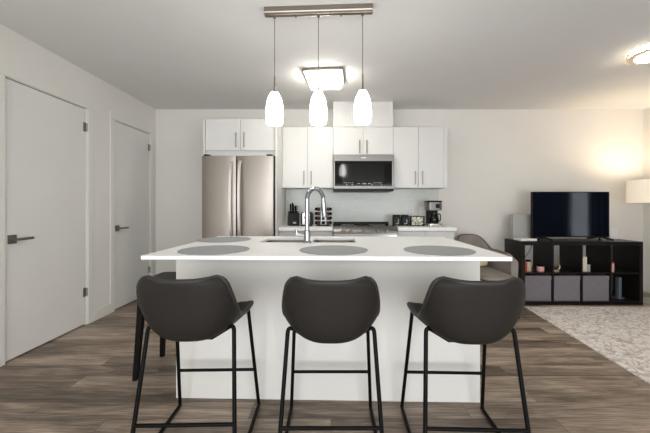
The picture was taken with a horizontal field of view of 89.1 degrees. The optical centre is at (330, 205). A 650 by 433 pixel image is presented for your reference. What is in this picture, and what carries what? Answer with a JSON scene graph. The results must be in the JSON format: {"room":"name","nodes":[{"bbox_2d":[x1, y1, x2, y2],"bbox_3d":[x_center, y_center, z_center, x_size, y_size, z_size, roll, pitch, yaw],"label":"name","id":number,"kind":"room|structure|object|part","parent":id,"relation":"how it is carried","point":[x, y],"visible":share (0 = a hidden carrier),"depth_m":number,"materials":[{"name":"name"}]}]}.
{"room":"kitchen","nodes":[
{"label":"kitchen","id":0,"kind":"room"},
{"bbox_2d":[0,24,155,310],"bbox_3d":[-2.510,-0.079,1.225,0.240,2.477,6.550,0,0,0],"label":"wall","id":1,"kind":"structure","parent":0,"point":[19,53],"depth_m":3.36,"materials":[{"name":"paint"}]},
{"bbox_2d":[5,78,87,361],"bbox_3d":[-2.389,0.102,2.833,0.097,2.095,0.819,0,0,0],"label":"door","id":2,"kind":"structure","parent":1,"relation":"in","point":[46,291],"depth_m":2.73,"materials":[{"name":"paint"}]},
{"bbox_3d":[-2.370,0.250,2.526,0.060,0.066,0.158,0,0,0],"label":"handle","id":3,"kind":"part","parent":2,"relation":"part of","materials":[{"name":"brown metal"}]},
{"bbox_2d":[0,64,92,366],"bbox_3d":[-2.470,0.067,2.825,0.180,2.187,0.964,0,0,0],"label":"trim","id":4,"kind":"structure","parent":1,"relation":"attached to","point":[9,73],"depth_m":2.69,"materials":[{"name":"white paint"}]},
{"bbox_2d":[93,304,110,321],"bbox_3d":[-2.384,1.107,1.300,0.013,0.105,6.400,0,0,0],"label":"baseboard","id":5,"kind":"structure","parent":1,"relation":"attached to","point":[101,312],"depth_m":3.42,"materials":[{"name":"white paint"}]},
{"bbox_2d":[110,111,153,312],"bbox_3d":[-2.470,0.067,4.000,0.180,2.187,0.874,0,0,0],"label":"trim","id":6,"kind":"structure","parent":1,"relation":"attached to","point":[114,117],"depth_m":3.63,"materials":[{"name":"white paint"}]},
{"bbox_2d":[115,121,150,308],"bbox_3d":[-2.389,0.102,4.008,0.097,2.095,0.729,0,0,0],"label":"door","id":7,"kind":"structure","parent":1,"relation":"in","point":[132,147],"depth_m":3.93,"materials":[{"name":"paint"}]},
{"bbox_3d":[-2.370,0.250,3.746,0.060,0.066,0.158,0,0,0],"label":"handle","id":8,"kind":"part","parent":7,"relation":"part of","materials":[{"name":"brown metal"}]},
{"bbox_2d":[0,0,649,108],"bbox_3d":[0.935,-1.377,1.325,7.150,0.120,6.850,0,0,0],"label":"ceiling","id":9,"kind":"structure","parent":0,"point":[163,54],"depth_m":2.76,"materials":[{"name":"paint"}]},
{"bbox_2d":[264,3,372,125],"bbox_3d":[-0.084,-0.930,2.190,0.716,0.772,0.118,0,0,3],"label":"pendant light","id":10,"kind":"object","parent":9,"relation":"hanging from","point":[362,110],"visible":1,"depth_m":2.16,"materials":[{"name":"white glass"}]},
{"bbox_3d":[-0.377,-1.052,2.205,0.005,0.430,0.005,0,0,3],"label":"cord","id":11,"kind":"part","parent":10,"relation":"part of","materials":[{"name":"silver metal"}]},
{"bbox_3d":[-0.377,-0.649,2.205,0.117,0.211,0.117,0,0,3],"label":"lamp shade","id":12,"kind":"part","parent":10,"relation":"part of","materials":[{"name":"white glass"}]},
{"bbox_3d":[-0.084,-0.649,2.190,0.118,0.211,0.118,0,0,3],"label":"lamp shade","id":13,"kind":"part","parent":10,"relation":"part of","materials":[{"name":"white glass"}]},
{"bbox_3d":[-0.084,-1.052,2.190,0.005,0.430,0.005,0,0,3],"label":"cord","id":14,"kind":"part","parent":10,"relation":"part of","materials":[{"name":"silver metal"}]},
{"bbox_3d":[0.209,-1.052,2.175,0.005,0.430,0.005,0,0,3],"label":"cord","id":15,"kind":"part","parent":10,"relation":"part of","materials":[{"name":"grey metal"}]},
{"bbox_3d":[0.209,-0.649,2.175,0.118,0.211,0.117,0,0,3],"label":"lamp shade","id":16,"kind":"part","parent":10,"relation":"part of","materials":[{"name":"white glass"}]},
{"bbox_2d":[302,67,344,89],"bbox_3d":[-0.065,-1.274,3.330,0.392,0.085,0.392,0,0,5],"label":"ceiling light","id":17,"kind":"object","parent":9,"relation":"attached to","point":[329,77],"visible":1,"depth_m":3.19,"materials":[{"name":"white glass"}]},
{"bbox_2d":[626,44,649,64],"bbox_3d":[2.740,-1.286,2.780,0.380,0.061,0.380,0,0,0],"label":"ceiling light","id":18,"kind":"object","parent":9,"relation":"attached to","point":[640,56],"visible":1,"depth_m":2.81,"materials":[{"name":"white glass"}]},
{"bbox_2d":[0,291,649,432],"bbox_3d":[0.935,1.220,1.325,7.150,0.120,6.850,0,0,0],"label":"floor","id":19,"kind":"structure","parent":0,"point":[79,380],"depth_m":1.98,"materials":[{"name":"brown wood"}]},
{"bbox_2d":[132,272,175,380],"bbox_3d":[-1.135,0.833,2.375,0.364,0.655,0.378,0,0,0],"label":"wooden stool","id":20,"kind":"object","parent":19,"relation":"on","point":[140,319],"visible":0.28,"depth_m":2.20,"materials":[{"name":"black wood"}]},
{"bbox_3d":[-1.283,0.849,2.220,0.068,0.622,0.068,0,0,0],"label":"leg","id":21,"kind":"part","parent":20,"relation":"part of","materials":[{"name":"black wood"}]},
{"bbox_3d":[-1.283,0.849,2.530,0.068,0.622,0.068,0,0,0],"label":"leg","id":22,"kind":"part","parent":20,"relation":"part of","materials":[{"name":"black wood"}]},
{"bbox_3d":[-1.135,0.521,2.375,0.316,0.033,0.332,0,0,0],"label":"seat","id":23,"kind":"part","parent":20,"relation":"part of","materials":[{"name":"grey leather"}]},
{"bbox_2d":[130,275,259,432],"bbox_3d":[-0.638,0.726,1.631,0.471,0.867,0.577,0,0,-2],"label":"bar stool","id":24,"kind":"object","parent":19,"relation":"on","point":[205,308],"visible":1,"depth_m":1.40,"materials":[{"name":"grey leather"}]},
{"bbox_3d":[-0.807,0.845,1.472,0.074,0.613,0.222,0,0,43],"label":"leg","id":25,"kind":"part","parent":24,"relation":"part of","materials":[{"name":"black metal"}]},
{"bbox_3d":[-0.864,1.150,1.642,0.019,0.018,0.515,0,0,-2],"label":"floor rail","id":26,"kind":"part","parent":24,"relation":"part of","materials":[{"name":"black metal"}]},
{"bbox_3d":[-0.819,0.846,1.806,0.078,0.613,0.233,0,0,-44],"label":"leg","id":27,"kind":"part","parent":24,"relation":"part of","materials":[{"name":"black metal"}]},
{"bbox_3d":[-0.460,0.845,1.481,0.222,0.613,0.074,0,0,44],"label":"leg","id":28,"kind":"part","parent":24,"relation":"part of","materials":[{"name":"black metal"}]},
{"bbox_3d":[-0.466,0.846,1.815,0.078,0.613,0.233,0,0,41],"label":"leg","id":29,"kind":"part","parent":24,"relation":"part of","materials":[{"name":"black metal"}]},
{"bbox_3d":[-0.412,1.150,1.653,0.019,0.018,0.515,0,0,-2],"label":"floor rail","id":30,"kind":"part","parent":24,"relation":"part of","materials":[{"name":"black metal"}]},
{"bbox_2d":[202,154,274,237],"bbox_3d":[-1.036,0.292,4.000,0.789,1.735,0.880,0,0,0],"label":"refrigerator","id":31,"kind":"object","parent":19,"relation":"on","point":[238,192],"visible":0.46,"depth_m":3.64,"materials":[{"name":"silver metal"}]},
{"bbox_3d":[-1.241,-0.048,3.675,0.378,1.015,0.070,0,0,0],"label":"door","id":32,"kind":"part","parent":31,"relation":"part of","materials":[{"name":"metal"}]},
{"bbox_3d":[-1.095,-0.070,3.608,0.031,0.860,0.096,0,0,0],"label":"handle","id":33,"kind":"part","parent":31,"relation":"part of","materials":[{"name":"metal"}]},
{"bbox_3d":[-1.000,-0.070,3.608,0.031,0.860,0.096,0,0,0],"label":"handle","id":34,"kind":"part","parent":31,"relation":"part of","materials":[{"name":"metal"}]},
{"bbox_3d":[-0.842,-0.048,3.675,0.402,1.015,0.070,0,0,0],"label":"door","id":35,"kind":"part","parent":31,"relation":"part of","materials":[{"name":"metal"}]},
{"bbox_2d":[275,126,285,235],"bbox_3d":[-0.625,0.082,4.130,0.019,2.157,0.739,0,0,0],"label":"panel","id":36,"kind":"object","parent":19,"relation":"on","point":[280,193],"visible":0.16,"depth_m":3.95,"materials":[{"name":"white wood"}]},
{"bbox_2d":[279,231,332,235],"bbox_3d":[-0.297,0.726,4.172,0.634,0.868,0.628,0,0,0],"label":"base cabinet","id":37,"kind":"object","parent":19,"relation":"on","point":[281,233],"visible":0.06,"depth_m":3.89,"materials":[{"name":"white wood"}]},
{"bbox_3d":[-0.456,0.369,3.900,0.313,0.142,0.019,0,0,0],"label":"drawer","id":38,"kind":"part","parent":37,"relation":"part of","materials":[{"name":"white wood"}]},
{"bbox_2d":[279,224,332,230],"bbox_3d":[-0.296,0.271,4.176,0.636,0.042,0.631,0,0,0],"label":"countertop","id":39,"kind":"structure","parent":37,"relation":"on","point":[286,227],"depth_m":3.86,"materials":[{"name":"white stone"}]},
{"bbox_2d":[287,202,299,225],"bbox_3d":[-0.478,0.102,4.199,0.128,0.295,0.172,0,0,-16],"label":"knife block","id":40,"kind":"object","parent":39,"relation":"on","point":[293,216],"visible":1,"depth_m":4.14,"materials":[{"name":"black plastic"}]},
{"bbox_2d":[301,212,312,225],"bbox_3d":[-0.302,0.162,4.195,0.146,0.175,0.246,0,0,0],"label":"toaster","id":41,"kind":"object","parent":39,"relation":"on","point":[302,213],"visible":0.64,"depth_m":4.09,"materials":[{"name":"metal"}]},
{"bbox_2d":[316,214,330,225],"bbox_3d":[-0.095,0.123,4.180,0.190,0.252,0.190,0,0,0],"label":"spice rack","id":42,"kind":"object","parent":39,"relation":"on","point":[325,224],"visible":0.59,"depth_m":4.15,"materials":[{"name":"silver metal"}]},
{"bbox_3d":[-0.139,0.369,3.900,0.313,0.142,0.019,0,0,0],"label":"drawer","id":43,"kind":"part","parent":37,"relation":"part of","materials":[{"name":"white wood"}]},
{"bbox_2d":[141,236,511,402],"bbox_3d":[-0.024,0.703,2.136,1.816,0.915,1.062,0,0,1],"label":"kitchen island","id":44,"kind":"object","parent":19,"relation":"on","point":[260,273],"visible":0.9,"depth_m":1.97,"materials":[{"name":"white stone"}]},
{"bbox_2d":[141,236,511,260],"bbox_3d":[-0.021,0.255,2.135,1.810,0.020,1.060,0,0,2],"label":"island countertop","id":45,"kind":"structure","parent":44,"relation":"on","point":[380,248],"depth_m":1.78,"materials":[{"name":"white stone"}]},
{"bbox_2d":[177,245,249,254],"bbox_3d":[-0.647,0.242,1.835,0.377,0.004,0.377,0,0,0],"label":"placemat","id":46,"kind":"object","parent":45,"relation":"on","point":[214,249],"visible":1,"depth_m":1.78,"materials":[{"name":"grey fabric"}]},
{"bbox_2d":[196,237,250,241],"bbox_3d":[-0.775,0.242,2.400,0.377,0.004,0.377,0,0,0],"label":"placemat","id":47,"kind":"object","parent":45,"relation":"on","point":[211,239],"visible":1,"depth_m":2.36,"materials":[{"name":"grey fabric"}]},
{"bbox_2d":[266,240,303,241],"bbox_3d":[-0.326,0.368,2.396,0.335,0.206,0.350,0,0,0],"label":"sink basin","id":48,"kind":"object","parent":45,"relation":"in","point":[266,240],"depth_m":2.55,"materials":[{"name":"silver metal"}]},
{"bbox_2d":[296,186,326,242],"bbox_3d":[-0.127,0.055,2.247,0.096,0.378,0.241,0,0,42],"label":"kitchen faucet","id":49,"kind":"object","parent":45,"relation":"on","point":[306,235],"visible":1,"depth_m":2.18,"materials":[{"name":"silver metal"}]},
{"bbox_3d":[-0.197,0.180,2.188,0.078,0.049,0.021,0,0,5],"label":"lever","id":50,"kind":"part","parent":49,"relation":"part of","materials":[{"name":"silver metal"}]},
{"bbox_3d":[-0.105,0.020,2.244,0.029,0.308,0.188,0,0,42],"label":"spout","id":51,"kind":"part","parent":49,"relation":"part of","materials":[{"name":"silver metal"}]},
{"bbox_2d":[300,245,367,254],"bbox_3d":[0.015,0.242,1.830,0.377,0.004,0.377,0,0,0],"label":"placemat","id":52,"kind":"object","parent":45,"relation":"on","point":[325,249],"visible":1,"depth_m":1.78,"materials":[{"name":"grey fabric"}]},
{"bbox_2d":[314,240,354,242],"bbox_3d":[0.024,0.368,2.386,0.315,0.206,0.349,0,0,0],"label":"sink basin","id":53,"kind":"object","parent":45,"relation":"in","point":[315,241],"depth_m":2.54,"materials":[{"name":"silver metal"}]},
{"bbox_2d":[404,246,475,255],"bbox_3d":[0.592,0.242,1.815,0.377,0.004,0.377,0,0,0],"label":"placemat","id":54,"kind":"object","parent":45,"relation":"on","point":[429,250],"visible":1,"depth_m":1.78,"materials":[{"name":"grey fabric"}]},
{"bbox_2d":[278,276,383,432],"bbox_3d":[0.000,0.726,1.611,0.471,0.867,0.577,0,0,0],"label":"bar stool","id":55,"kind":"object","parent":19,"relation":"on","point":[319,311],"visible":1,"depth_m":1.38,"materials":[{"name":"grey leather"}]},
{"bbox_3d":[-0.155,0.845,1.438,0.160,0.613,0.164,0,0,0],"label":"leg","id":56,"kind":"part","parent":55,"relation":"part of","materials":[{"name":"black metal"}]},
{"bbox_3d":[-0.226,1.150,1.627,0.019,0.018,0.515,0,0,0],"label":"floor rail","id":57,"kind":"part","parent":55,"relation":"part of","materials":[{"name":"black metal"}]},
{"bbox_3d":[-0.176,0.846,1.791,0.078,0.613,0.233,0,0,-42],"label":"leg","id":58,"kind":"part","parent":55,"relation":"part of","materials":[{"name":"black metal"}]},
{"bbox_3d":[0.176,0.846,1.791,0.078,0.613,0.233,0,0,42],"label":"leg","id":59,"kind":"part","parent":55,"relation":"part of","materials":[{"name":"black metal"}]},
{"bbox_3d":[0.226,1.150,1.627,0.019,0.018,0.515,0,0,0],"label":"floor rail","id":60,"kind":"part","parent":55,"relation":"part of","materials":[{"name":"black metal"}]},
{"bbox_3d":[0.155,0.845,1.438,0.160,0.613,0.164,0,0,0],"label":"leg","id":61,"kind":"part","parent":55,"relation":"part of","materials":[{"name":"black metal"}]},
{"bbox_2d":[333,222,397,236],"bbox_3d":[0.403,0.686,4.125,0.750,0.948,0.711,0,0,0],"label":"electric range","id":62,"kind":"object","parent":19,"relation":"on","point":[339,228],"visible":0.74,"depth_m":3.83,"materials":[{"name":"metal"}]},
{"bbox_2d":[333,224,392,225],"bbox_3d":[0.403,0.248,4.180,0.750,0.013,0.600,0,0,0],"label":"cooktop","id":63,"kind":"object","parent":62,"relation":"in","point":[333,224],"depth_m":4.11,"materials":[{"name":"black glass"}]},
{"bbox_3d":[0.403,0.279,3.850,0.750,0.082,0.080,0,0,0],"label":"control panel","id":64,"kind":"part","parent":62,"relation":"part of","materials":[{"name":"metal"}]},
{"bbox_3d":[0.403,0.630,3.845,0.742,0.600,0.031,0,0,0],"label":"oven door","id":65,"kind":"part","parent":62,"relation":"part of","materials":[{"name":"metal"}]},
{"bbox_2d":[397,231,453,239],"bbox_3d":[1.120,0.726,4.172,0.670,0.868,0.628,0,0,0],"label":"base cabinet","id":66,"kind":"object","parent":19,"relation":"on","point":[448,234],"visible":0.13,"depth_m":3.89,"materials":[{"name":"white wood"}]},
{"bbox_3d":[0.953,0.369,3.900,0.331,0.142,0.019,0,0,0],"label":"drawer","id":67,"kind":"part","parent":66,"relation":"part of","materials":[{"name":"white wood"}]},
{"bbox_2d":[390,224,456,230],"bbox_3d":[1.127,0.271,4.176,0.687,0.042,0.631,0,0,0],"label":"countertop","id":68,"kind":"structure","parent":66,"relation":"on","point":[443,227],"depth_m":3.86,"materials":[{"name":"white stone"}]},
{"bbox_2d":[392,215,400,225],"bbox_3d":[0.832,0.181,4.199,0.092,0.137,0.093,0,0,0],"label":"canister","id":69,"kind":"object","parent":68,"relation":"on","point":[396,219],"visible":0.96,"depth_m":4.15,"materials":[{"name":"black plastic"}]},
{"bbox_2d":[401,215,408,225],"bbox_3d":[0.938,0.181,4.199,0.092,0.137,0.093,0,0,0],"label":"canister","id":70,"kind":"object","parent":68,"relation":"on","point":[404,218],"visible":0.96,"depth_m":4.15,"materials":[{"name":"black plastic"}]},
{"bbox_2d":[409,216,424,225],"bbox_3d":[1.085,0.187,4.164,0.176,0.125,0.072,0,0,0],"label":"patterned box","id":71,"kind":"object","parent":68,"relation":"on","point":[413,220],"visible":1,"depth_m":4.13,"materials":[{"name":"black plastic"}]},
{"bbox_2d":[424,201,441,225],"bbox_3d":[1.300,0.091,4.192,0.192,0.316,0.221,0,0,0],"label":"coffee maker","id":72,"kind":"object","parent":68,"relation":"on","point":[431,207],"visible":0.98,"depth_m":4.12,"materials":[{"name":"plastic"}]},
{"bbox_3d":[1.300,0.136,4.259,0.140,0.172,0.078,0,0,0],"label":"water tank","id":73,"kind":"part","parent":72,"relation":"part of","materials":[{"name":"black plastic"}]},
{"bbox_3d":[1.288,0.369,3.900,0.331,0.142,0.019,0,0,0],"label":"drawer","id":74,"kind":"part","parent":66,"relation":"part of","materials":[{"name":"white wood"}]},
{"bbox_2d":[400,276,530,432],"bbox_3d":[0.622,0.726,1.601,0.471,0.867,0.577,0,0,2],"label":"bar stool","id":75,"kind":"object","parent":19,"relation":"on","point":[459,311],"visible":1,"depth_m":1.37,"materials":[{"name":"grey leather"}]},
{"bbox_3d":[0.396,1.150,1.625,0.019,0.018,0.515,0,0,2],"label":"floor rail","id":76,"kind":"part","parent":75,"relation":"part of","materials":[{"name":"black metal"}]},
{"bbox_3d":[0.452,0.846,1.787,0.078,0.613,0.233,0,0,-40],"label":"leg","id":77,"kind":"part","parent":75,"relation":"part of","materials":[{"name":"black metal"}]},
{"bbox_3d":[0.443,0.845,1.452,0.222,0.613,0.074,0,0,-43],"label":"leg","id":78,"kind":"part","parent":75,"relation":"part of","materials":[{"name":"black metal"}]},
{"bbox_3d":[0.804,0.846,1.774,0.078,0.613,0.233,0,0,44],"label":"leg","id":79,"kind":"part","parent":75,"relation":"part of","materials":[{"name":"black metal"}]},
{"bbox_3d":[0.848,1.150,1.610,0.019,0.018,0.515,0,0,2],"label":"floor rail","id":80,"kind":"part","parent":75,"relation":"part of","materials":[{"name":"black metal"}]},
{"bbox_3d":[0.790,0.845,1.440,0.074,0.613,0.222,0,0,-43],"label":"leg","id":81,"kind":"part","parent":75,"relation":"part of","materials":[{"name":"black metal"}]},
{"bbox_2d":[454,234,519,317],"bbox_3d":[1.740,0.758,3.787,0.528,0.807,0.918,0,0,0],"label":"armchair","id":82,"kind":"object","parent":19,"relation":"on","point":[494,270],"visible":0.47,"depth_m":3.71,"materials":[{"name":"grey fabric"}]},
{"bbox_2d":[480,261,487,266],"bbox_3d":[1.735,0.625,3.930,0.260,0.187,0.105,0,0,-5],"label":"throw pillow","id":83,"kind":"object","parent":82,"relation":"on","point":[482,263],"visible":0.18,"depth_m":3.89,"materials":[{"name":"yellow fabric"}]},
{"bbox_3d":[1.740,0.685,3.888,0.528,0.660,0.716,0,0,0],"label":"backrest","id":84,"kind":"part","parent":82,"relation":"part of","materials":[{"name":"grey fabric"}]},
{"bbox_2d":[480,266,514,280],"bbox_3d":[1.740,0.774,3.703,0.368,0.098,0.735,0,0,0],"label":"seat cushion","id":85,"kind":"object","parent":82,"relation":"on","point":[487,273],"depth_m":3.54,"materials":[{"name":"grey fabric"}]},
{"bbox_2d":[505,239,642,304],"bbox_3d":[2.941,0.789,4.050,1.423,0.742,0.380,0,0,0],"label":"cube shelf","id":86,"kind":"object","parent":19,"relation":"on","point":[626,255],"visible":0.74,"depth_m":3.93,"materials":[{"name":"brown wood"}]},
{"bbox_2d":[510,214,530,238],"bbox_3d":[2.420,0.263,4.189,0.260,0.310,0.083,0,0,0],"label":"speaker box","id":87,"kind":"object","parent":86,"relation":"on","point":[520,224],"visible":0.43,"depth_m":4.15,"materials":[{"name":"grey plastic"}]},
{"bbox_2d":[525,259,530,271],"bbox_3d":[2.366,0.712,3.960,0.068,0.135,0.068,0,0,0],"label":"ceramic jar","id":88,"kind":"object","parent":86,"relation":"on","point":[527,261],"visible":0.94,"depth_m":3.93,"materials":[{"name":"beige ceramic"}]},
{"bbox_2d":[525,274,550,300],"bbox_3d":[2.432,0.968,4.035,0.307,0.300,0.333,0,0,0],"label":"storage bin","id":89,"kind":"object","parent":86,"relation":"on","point":[538,286],"visible":0.66,"depth_m":3.87,"materials":[{"name":"grey fabric"}]},
{"bbox_2d":[536,264,543,271],"bbox_3d":[2.507,0.741,3.950,0.080,0.078,0.080,0,0,0],"label":"candle","id":90,"kind":"object","parent":86,"relation":"on","point":[539,267],"visible":1,"depth_m":3.92,"materials":[{"name":"pink wax"}]},
{"bbox_2d":[554,274,579,300],"bbox_3d":[2.771,0.968,4.035,0.307,0.300,0.333,0,0,0],"label":"storage bin","id":91,"kind":"object","parent":86,"relation":"on","point":[566,286],"visible":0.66,"depth_m":3.87,"materials":[{"name":"grey fabric"}]},
{"bbox_2d":[528,192,613,240],"bbox_3d":[2.927,0.121,4.040,0.945,0.591,0.214,0,0,0],"label":"television","id":92,"kind":"object","parent":86,"relation":"on","point":[553,214],"visible":1,"depth_m":4.03,"materials":[{"name":"black plastic"}]},
{"bbox_2d":[583,256,584,271],"bbox_3d":[3.002,0.691,3.979,0.030,0.178,0.122,0,0,0],"label":"book","id":93,"kind":"object","parent":86,"relation":"on","point":[583,256],"visible":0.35,"depth_m":3.92,"materials":[{"name":"beige paper"}]},
{"bbox_2d":[584,256,586,271],"bbox_3d":[3.030,0.692,3.979,0.020,0.176,0.122,0,0,0],"label":"book","id":94,"kind":"object","parent":86,"relation":"on","point":[584,256],"visible":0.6,"depth_m":3.92,"materials":[{"name":"white paper"}]},
{"bbox_2d":[583,274,608,300],"bbox_3d":[3.110,0.968,4.035,0.307,0.300,0.333,0,0,0],"label":"storage bin","id":95,"kind":"object","parent":86,"relation":"on","point":[595,286],"visible":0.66,"depth_m":3.87,"materials":[{"name":"grey fabric"}]},
{"bbox_2d":[607,228,617,238],"bbox_3d":[3.545,0.350,4.169,0.100,0.135,0.082,0,0,0],"label":"box","id":96,"kind":"object","parent":86,"relation":"on","point":[613,232],"visible":0.73,"depth_m":4.13,"materials":[{"name":"white plastic"}]},
{"bbox_2d":[613,277,624,298],"bbox_3d":[3.413,0.990,4.062,0.302,0.255,0.138,0,0,41],"label":"router","id":97,"kind":"object","parent":86,"relation":"on","point":[618,280],"visible":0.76,"depth_m":3.99,"materials":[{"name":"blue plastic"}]},
{"bbox_2d":[524,307,649,383],"bbox_3d":[3.075,1.154,2.260,2.250,0.012,3.020,0,0,0],"label":"area rug","id":98,"kind":"object","parent":19,"relation":"on","point":[621,335],"visible":1,"depth_m":3.07,"materials":[{"name":"beige carpet"}]},
{"bbox_2d":[626,179,649,303],"bbox_3d":[3.905,0.422,4.000,0.500,1.475,0.500,0,0,0],"label":"floor lamp","id":99,"kind":"object","parent":19,"relation":"on","point":[637,191],"visible":0.82,"depth_m":3.94,"materials":[{"name":"white fabric"}]},
{"bbox_3d":[3.905,-0.177,4.000,0.500,0.275,0.500,0,0,0],"label":"lamp shade","id":100,"kind":"part","parent":99,"relation":"part of","materials":[{"name":"beige fabric"}]},
{"bbox_2d":[156,109,642,273],"bbox_3d":[0.935,-0.079,4.575,7.150,2.477,0.150,0,0,0],"label":"wall","id":101,"kind":"structure","parent":0,"point":[496,158],"depth_m":4.50,"materials":[{"name":"paint"}]},
{"bbox_2d":[206,119,274,158],"bbox_3d":[-1.037,-0.785,4.123,0.800,0.424,0.751,0,0,0],"label":"upper cabinet","id":102,"kind":"object","parent":101,"relation":"attached to","point":[224,137],"visible":0.76,"depth_m":3.78,"materials":[{"name":"white wood"}]},
{"bbox_2d":[203,119,205,155],"bbox_3d":[-1.450,0.082,4.130,0.019,2.157,0.739,0,0,0],"label":"panel","id":103,"kind":"object","parent":102,"relation":"attached to","point":[204,120],"visible":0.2,"depth_m":3.76,"materials":[{"name":"white wood"}]},
{"bbox_3d":[-1.237,-0.816,3.789,0.397,0.358,0.019,0,0,0],"label":"door","id":104,"kind":"part","parent":102,"relation":"part of","materials":[{"name":"white wood"}]},
{"bbox_3d":[-1.037,-0.604,3.810,0.800,0.062,0.020,0,0,0],"label":"rail","id":105,"kind":"part","parent":102,"relation":"part of","materials":[{"name":"white wood"}]},
{"bbox_3d":[-0.837,-0.816,3.789,0.397,0.358,0.019,0,0,0],"label":"door","id":106,"kind":"part","parent":102,"relation":"part of","materials":[{"name":"white wood"}]},
{"bbox_2d":[282,127,332,188],"bbox_3d":[-0.294,-0.614,4.316,0.639,0.767,0.366,0,0,0],"label":"upper cabinet","id":107,"kind":"object","parent":101,"relation":"attached to","point":[307,152],"visible":1,"depth_m":4.17,"materials":[{"name":"white wood"}]},
{"bbox_3d":[-0.455,-0.614,4.175,0.317,0.763,0.019,0,0,0],"label":"door","id":108,"kind":"part","parent":107,"relation":"part of","materials":[{"name":"white wood"}]},
{"bbox_3d":[-0.134,-0.614,4.175,0.317,0.763,0.019,0,0,0],"label":"door","id":109,"kind":"part","parent":107,"relation":"part of","materials":[{"name":"white wood"}]},
{"bbox_2d":[286,189,438,223],"bbox_3d":[0.429,0.010,4.496,2.082,0.476,0.008,0,0,0],"label":"backsplash","id":110,"kind":"structure","parent":101,"relation":"attached to","point":[346,206],"depth_m":4.49,"materials":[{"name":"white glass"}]},
{"bbox_2d":[333,127,392,154],"bbox_3d":[0.405,-0.819,4.316,0.756,0.357,0.366,0,0,0],"label":"upper cabinet","id":111,"kind":"object","parent":101,"relation":"attached to","point":[346,140],"visible":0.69,"depth_m":4.17,"materials":[{"name":"white wood"}]},
{"bbox_3d":[0.216,-0.819,4.175,0.375,0.353,0.019,0,0,0],"label":"door","id":112,"kind":"part","parent":111,"relation":"part of","materials":[{"name":"white wood"}]},
{"bbox_2d":[333,102,392,126],"bbox_3d":[0.405,-1.158,4.332,0.756,0.318,0.335,0,0,0],"label":"soffit","id":113,"kind":"structure","parent":111,"relation":"on","point":[343,112],"depth_m":4.17,"materials":[{"name":"white paint"}]},
{"bbox_2d":[333,155,393,191],"bbox_3d":[0.405,-0.411,4.286,0.752,0.452,0.420,0,0,0],"label":"microwave","id":114,"kind":"object","parent":111,"relation":"attached to","point":[351,173],"visible":1,"depth_m":4.08,"materials":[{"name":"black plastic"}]},
{"bbox_3d":[0.405,-0.597,4.095,0.752,0.080,0.030,0,0,0],"label":"vent panel","id":115,"kind":"part","parent":114,"relation":"part of","materials":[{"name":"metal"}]},
{"bbox_3d":[0.402,-0.401,4.095,0.706,0.312,0.031,0,0,0],"label":"door","id":116,"kind":"part","parent":114,"relation":"part of","materials":[{"name":"black glass"}]},
{"bbox_3d":[0.405,-0.230,4.093,0.752,0.030,0.034,0,0,0],"label":"trim","id":117,"kind":"part","parent":114,"relation":"part of","materials":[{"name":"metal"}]},
{"bbox_3d":[0.594,-0.819,4.175,0.375,0.353,0.019,0,0,0],"label":"door","id":118,"kind":"part","parent":111,"relation":"part of","materials":[{"name":"white wood"}]},
{"bbox_2d":[408,207,413,215],"bbox_3d":[1.092,0.075,4.488,0.076,0.116,0.008,0,0,0],"label":"wall outlet","id":119,"kind":"object","parent":101,"relation":"attached to","point":[410,209],"visible":0.94,"depth_m":4.49,"materials":[{"name":"white plastic"}]},
{"bbox_2d":[393,127,446,188],"bbox_3d":[1.127,-0.614,4.316,0.685,0.767,0.366,0,0,0],"label":"upper cabinet","id":120,"kind":"object","parent":101,"relation":"attached to","point":[420,153],"visible":0.91,"depth_m":4.17,"materials":[{"name":"white wood"}]},
{"bbox_3d":[0.945,-0.614,4.175,0.317,0.763,0.019,0,0,0],"label":"door","id":121,"kind":"part","parent":120,"relation":"part of","materials":[{"name":"white wood"}]},
{"bbox_3d":[1.265,-0.614,4.175,0.317,0.763,0.019,0,0,0],"label":"door","id":122,"kind":"part","parent":120,"relation":"part of","materials":[{"name":"white wood"}]},
{"bbox_2d":[420,207,424,215],"bbox_3d":[1.243,0.075,4.488,0.076,0.116,0.008,0,0,0],"label":"wall outlet","id":123,"kind":"object","parent":101,"relation":"attached to","point":[422,211],"visible":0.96,"depth_m":4.49,"materials":[{"name":"white plastic"}]},
{"bbox_2d":[643,108,649,284],"bbox_3d":[4.335,-0.079,1.225,0.150,2.477,6.550,0,0,0],"label":"wall","id":124,"kind":"structure","parent":0,"point":[646,112],"depth_m":4.46,"materials":[{"name":"paint"}]},
{"bbox_2d":[644,284,649,292],"bbox_3d":[4.253,1.107,1.293,0.013,0.105,6.386,0,0,0],"label":"baseboard","id":125,"kind":"structure","parent":124,"relation":"attached to","point":[646,286],"depth_m":4.44,"materials":[{"name":"white paint"}]}
]}

